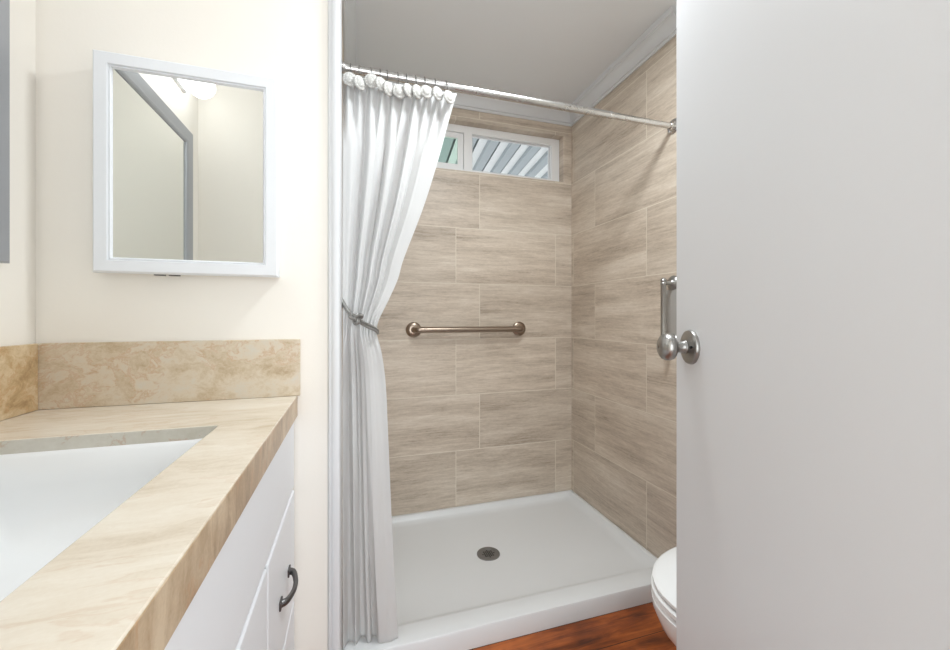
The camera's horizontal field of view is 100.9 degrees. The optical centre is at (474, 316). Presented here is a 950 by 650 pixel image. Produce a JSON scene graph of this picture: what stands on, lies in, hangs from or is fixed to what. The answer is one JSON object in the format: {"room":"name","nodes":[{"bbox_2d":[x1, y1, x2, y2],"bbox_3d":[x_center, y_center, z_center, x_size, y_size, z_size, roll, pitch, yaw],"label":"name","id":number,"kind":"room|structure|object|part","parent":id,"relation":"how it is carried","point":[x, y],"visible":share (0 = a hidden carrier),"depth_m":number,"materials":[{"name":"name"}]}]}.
{"room":"bathroom","nodes":[
{"label":"bathroom","id":0,"kind":"room"},
{"bbox_2d":[0,0,35,345],"bbox_3d":[-0.653,-0.062,-0.385,0.100,2.335,2.850,0,0,-17],"label":"wall","id":1,"kind":"structure","parent":0,"point":[17,277],"depth_m":0.85,"materials":[{"name":"beige paint"}]},
{"bbox_2d":[0,0,9,262],"bbox_3d":[-0.833,-0.452,0.400,0.018,0.686,0.835,0,0,-17],"label":"wall mirror","id":2,"kind":"object","parent":1,"relation":"attached to","point":[4,4],"visible":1,"depth_m":0.79,"materials":[{"name":"silver metal"}]},
{"bbox_2d":[36,0,327,649],"bbox_3d":[-0.700,-0.062,1.034,0.646,2.335,0.110,0,0,-17],"label":"wall","id":3,"kind":"structure","parent":0,"point":[286,41],"depth_m":0.99,"materials":[{"name":"beige paint"}]},
{"bbox_2d":[33,339,299,409],"bbox_3d":[-0.727,0.134,0.963,0.550,0.150,0.010,0,0,-17],"label":"backsplash","id":4,"kind":"structure","parent":3,"relation":"attached to","point":[74,374],"depth_m":0.95,"materials":[{"name":"beige stone"}]},
{"bbox_2d":[93,49,279,277],"bbox_3d":[-0.686,-0.351,0.958,0.380,0.505,0.044,0,0,-17],"label":"medicine cabinet","id":5,"kind":"object","parent":3,"relation":"attached to","point":[186,158],"visible":1,"depth_m":0.94,"materials":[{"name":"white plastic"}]},
{"bbox_2d":[113,69,262,262],"bbox_3d":[-0.683,-0.352,0.949,0.312,0.435,0.008,0,0,-17],"label":"mirror glass","id":6,"kind":"object","parent":5,"relation":"attached to","point":[188,146],"depth_m":0.94,"materials":[{"name":"silver metal"}]},
{"bbox_2d":[342,0,676,126],"bbox_3d":[0.086,-1.185,1.768,1.289,0.089,0.829,0,0,-17],"label":"trim","id":7,"kind":"structure","parent":3,"relation":"attached to","point":[664,29],"depth_m":1.92,"materials":[{"name":"white paint"}]},
{"bbox_2d":[342,60,676,133],"bbox_3d":[0.195,-0.778,1.413,1.288,0.060,0.060,0,0,-17],"label":"shower curtain rod","id":8,"kind":"object","parent":3,"relation":"attached to","point":[671,126],"visible":0.8,"depth_m":1.38,"materials":[{"name":"metal"}]},
{"bbox_2d":[343,63,354,86],"bbox_3d":[-0.378,-0.747,1.214,0.042,0.098,0.073,0,0,0],"label":"curtain hook","id":9,"kind":"object","parent":8,"relation":"hanging from","point":[348,77],"visible":0.98,"depth_m":1.18,"materials":[{"name":"metal"}]},
{"bbox_2d":[353,68,365,90],"bbox_3d":[-0.353,-0.744,1.220,0.032,0.103,0.079,0,0,-5],"label":"curtain hook","id":10,"kind":"object","parent":8,"relation":"hanging from","point":[359,82],"visible":0.98,"depth_m":1.19,"materials":[{"name":"metal"}]},
{"bbox_2d":[364,68,376,87],"bbox_3d":[-0.326,-0.750,1.234,0.044,0.091,0.073,0,0,-17],"label":"curtain hook","id":11,"kind":"object","parent":8,"relation":"hanging from","point":[369,79],"visible":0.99,"depth_m":1.20,"materials":[{"name":"metal"}]},
{"bbox_2d":[375,70,384,91],"bbox_3d":[-0.292,-0.748,1.239,0.034,0.096,0.079,0,0,-4],"label":"curtain hook","id":12,"kind":"object","parent":8,"relation":"hanging from","point":[379,81],"visible":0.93,"depth_m":1.21,"materials":[{"name":"metal"}]},
{"bbox_2d":[383,70,393,96],"bbox_3d":[-0.271,-0.742,1.246,0.031,0.107,0.079,0,0,-5],"label":"curtain hook","id":13,"kind":"object","parent":8,"relation":"hanging from","point":[387,86],"visible":0.94,"depth_m":1.22,"materials":[{"name":"metal"}]},
{"bbox_2d":[392,74,405,98],"bbox_3d":[-0.238,-0.741,1.257,0.040,0.110,0.074,0,0,0],"label":"curtain hook","id":14,"kind":"object","parent":8,"relation":"hanging from","point":[397,89],"visible":0.97,"depth_m":1.23,"materials":[{"name":"metal"}]},
{"bbox_2d":[342,78,456,648],"bbox_3d":[-0.238,0.139,1.274,0.366,1.785,0.065,0,0,-17],"label":"shower curtain","id":15,"kind":"object","parent":8,"relation":"hanging from","point":[392,146],"visible":0.94,"depth_m":1.24,"materials":[{"name":"white fabric"}]},
{"bbox_2d":[403,73,413,97],"bbox_3d":[-0.212,-0.745,1.263,0.032,0.101,0.080,0,0,-5],"label":"curtain hook","id":16,"kind":"object","parent":8,"relation":"hanging from","point":[407,88],"visible":0.93,"depth_m":1.23,"materials":[{"name":"metal"}]},
{"bbox_2d":[412,75,422,98],"bbox_3d":[-0.184,-0.745,1.272,0.033,0.101,0.078,0,0,-4],"label":"curtain hook","id":17,"kind":"object","parent":8,"relation":"hanging from","point":[416,91],"visible":0.93,"depth_m":1.24,"materials":[{"name":"metal"}]},
{"bbox_2d":[420,77,432,98],"bbox_3d":[-0.155,-0.748,1.282,0.041,0.096,0.074,0,0,0],"label":"curtain hook","id":18,"kind":"object","parent":8,"relation":"hanging from","point":[426,91],"visible":0.93,"depth_m":1.25,"materials":[{"name":"metal"}]},
{"bbox_2d":[432,79,442,100],"bbox_3d":[-0.122,-0.748,1.292,0.034,0.096,0.078,0,0,-3],"label":"curtain hook","id":19,"kind":"object","parent":8,"relation":"hanging from","point":[437,92],"visible":0.92,"depth_m":1.26,"materials":[{"name":"metal"}]},
{"bbox_2d":[443,81,454,103],"bbox_3d":[-0.086,-0.745,1.303,0.036,0.101,0.077,0,0,-3],"label":"curtain hook","id":20,"kind":"object","parent":8,"relation":"hanging from","point":[449,98],"visible":0.94,"depth_m":1.27,"materials":[{"name":"metal"}]},
{"bbox_2d":[342,16,343,357],"bbox_3d":[-0.596,-0.062,1.621,0.100,2.335,0.949,0,0,-17],"label":"wall","id":21,"kind":"structure","parent":0,"point":[342,16],"depth_m":1.49,"materials":[{"name":"paint"}]},
{"bbox_2d":[328,0,341,649],"bbox_3d":[-0.401,-0.062,1.125,0.033,2.335,0.137,0,0,-17],"label":"trim","id":22,"kind":"structure","parent":21,"relation":"attached to","point":[334,6],"depth_m":1.06,"materials":[{"name":"white paint"}]},
{"bbox_2d":[342,299,378,334],"bbox_3d":[-0.359,-0.001,1.214,0.108,0.114,0.125,0,0,34],"label":"tieback","id":23,"kind":"object","parent":21,"relation":"attached to","point":[356,318],"visible":0.96,"depth_m":1.17,"materials":[{"name":"silver fabric"}]},
{"bbox_2d":[377,108,570,515],"bbox_3d":[-0.001,-0.062,2.238,1.601,2.335,0.120,0,0,-17],"label":"wall","id":24,"kind":"structure","parent":0,"point":[473,417],"depth_m":2.19,"materials":[{"name":"tile"}]},
{"bbox_2d":[406,322,525,337],"bbox_3d":[-0.026,0.068,2.129,0.685,0.082,0.073,0,0,-17],"label":"grab bar","id":25,"kind":"object","parent":24,"relation":"attached to","point":[413,329],"visible":1,"depth_m":2.08,"materials":[{"name":"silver metal"}]},
{"bbox_2d":[436,123,558,181],"bbox_3d":[-0.041,-0.940,2.241,1.144,0.274,0.050,0,0,-17],"label":"window","id":26,"kind":"structure","parent":24,"relation":"in","point":[464,135],"depth_m":2.26,"materials":[{"name":"white plastic"}]},
{"bbox_3d":[-0.315,-0.934,2.152,0.516,0.205,0.018,0,0,-17],"label":"sash","id":27,"kind":"part","parent":26,"relation":"part of","materials":[{"name":"white plastic"}]},
{"bbox_2d":[356,0,676,103],"bbox_3d":[0.218,-1.260,0.434,2.247,0.060,3.900,0,0,-17],"label":"ceiling","id":28,"kind":"structure","parent":0,"point":[554,50],"depth_m":1.74,"materials":[{"name":"paint"}]},
{"bbox_2d":[469,602,676,649],"bbox_3d":[0.218,1.135,0.434,2.247,0.060,3.900,0,0,-17],"label":"floor","id":29,"kind":"structure","parent":0,"point":[639,627],"depth_m":1.36,"materials":[{"name":"red wood"}]},
{"bbox_2d":[164,423,297,649],"bbox_3d":[-0.573,0.674,0.491,0.567,0.862,0.996,0,0,-17],"label":"vanity cabinet","id":30,"kind":"object","parent":29,"relation":"on","point":[244,601],"visible":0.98,"depth_m":0.63,"materials":[{"name":"white paint"}]},
{"bbox_2d":[0,339,299,649],"bbox_3d":[-0.580,0.162,0.485,0.550,0.205,1.010,0,0,-17],"label":"countertop","id":31,"kind":"structure","parent":30,"relation":"on","point":[128,582],"depth_m":0.67,"materials":[{"name":"beige stone"}]},
{"bbox_2d":[0,438,202,600],"bbox_3d":[-0.584,0.312,0.432,0.407,0.161,0.614,0,0,-17],"label":"undermount sink","id":32,"kind":"object","parent":31,"relation":"in","point":[49,500],"visible":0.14,"depth_m":0.67,"materials":[{"name":"white ceramic"}]},
{"bbox_3d":[-0.337,0.728,0.548,0.020,0.545,0.337,0,0,-17],"label":"cabinet door","id":33,"kind":"part","parent":30,"relation":"part of","materials":[{"name":"white paint"}]},
{"bbox_3d":[-0.438,0.598,0.876,0.020,0.285,0.332,0,0,-17],"label":"drawer","id":34,"kind":"part","parent":30,"relation":"part of","materials":[{"name":"white paint"}]},
{"bbox_3d":[-0.438,0.874,0.876,0.020,0.252,0.332,0,0,-17],"label":"drawer","id":35,"kind":"part","parent":30,"relation":"part of","materials":[{"name":"white paint"}]},
{"bbox_3d":[-0.418,0.610,0.891,0.029,0.018,0.136,0,0,-17],"label":"handle","id":36,"kind":"part","parent":30,"relation":"part of","materials":[{"name":"grey metal"}]},
{"bbox_2d":[342,490,657,649],"bbox_3d":[0.086,1.069,1.768,1.287,0.070,0.828,0,0,-17],"label":"shower pan","id":37,"kind":"object","parent":29,"relation":"on","point":[467,577],"visible":0.8,"depth_m":1.65,"materials":[{"name":"white plastic"}]},
{"bbox_2d":[651,547,676,646],"bbox_3d":[0.766,0.729,1.013,0.650,0.752,0.426,0,0,-17],"label":"toilet","id":38,"kind":"object","parent":29,"relation":"on","point":[664,574],"visible":0.17,"depth_m":0.97,"materials":[{"name":"white ceramic"}]},
{"bbox_3d":[0.668,0.695,0.983,0.443,0.018,0.378,0,0,-17],"label":"seat","id":39,"kind":"part","parent":38,"relation":"part of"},
{"bbox_3d":[0.711,0.905,0.996,0.534,0.399,0.378,0,0,-17],"label":"bowl","id":40,"kind":"part","parent":38,"relation":"part of","materials":[{"name":"white ceramic"}]},
{"bbox_3d":[0.670,0.673,0.984,0.439,0.022,0.374,0,0,-17],"label":"lid","id":41,"kind":"part","parent":38,"relation":"part of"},
{"bbox_2d":[571,35,676,557],"bbox_3d":[0.785,-0.062,2.047,0.212,2.335,0.949,0,0,-17],"label":"wall","id":42,"kind":"structure","parent":0,"point":[624,174],"depth_m":1.87,"materials":[{"name":"tile"}]},
{"bbox_2d":[660,275,676,338],"bbox_3d":[0.779,-0.019,1.597,0.064,0.299,0.073,0,0,-17],"label":"handle","id":43,"kind":"object","parent":42,"relation":"attached to","point":[668,297],"visible":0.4,"depth_m":1.59,"materials":[{"name":"silver metal"}]},
{"bbox_3d":[0.788,-0.138,1.594,0.050,0.062,0.062,0,0,-17],"label":"post","id":44,"kind":"part","parent":43,"relation":"part of","materials":[{"name":"silver metal"}]},
{"bbox_3d":[0.307,-0.062,0.147,2.047,2.335,0.100,0,0,-17],"label":"wall","id":45,"kind":"structure","parent":0,"visible":0},
{"bbox_2d":[657,0,949,649],"bbox_3d":[0.428,0.083,0.519,0.153,2.020,0.623,0,0,2],"label":"door","id":46,"kind":"structure","parent":45,"relation":"in","point":[811,347],"depth_m":0.48,"materials":[{"name":"white paint"}]},
{"bbox_3d":[0.386,0.059,0.770,0.050,0.054,0.054,0,0,2],"label":"knob handle","id":47,"kind":"part","parent":46,"relation":"part of","materials":[{"name":"silver metal"}]},
{"label":"outside","id":48,"kind":"structure","parent":0,"visible":0},
{"bbox_2d":[438,137,547,178],"bbox_3d":[0.785,-1.597,4.900,7.339,0.144,4.300,0,0,-17],"label":"patio cover","id":49,"kind":"object","parent":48,"point":[487,155],"depth_m":3.90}
]}

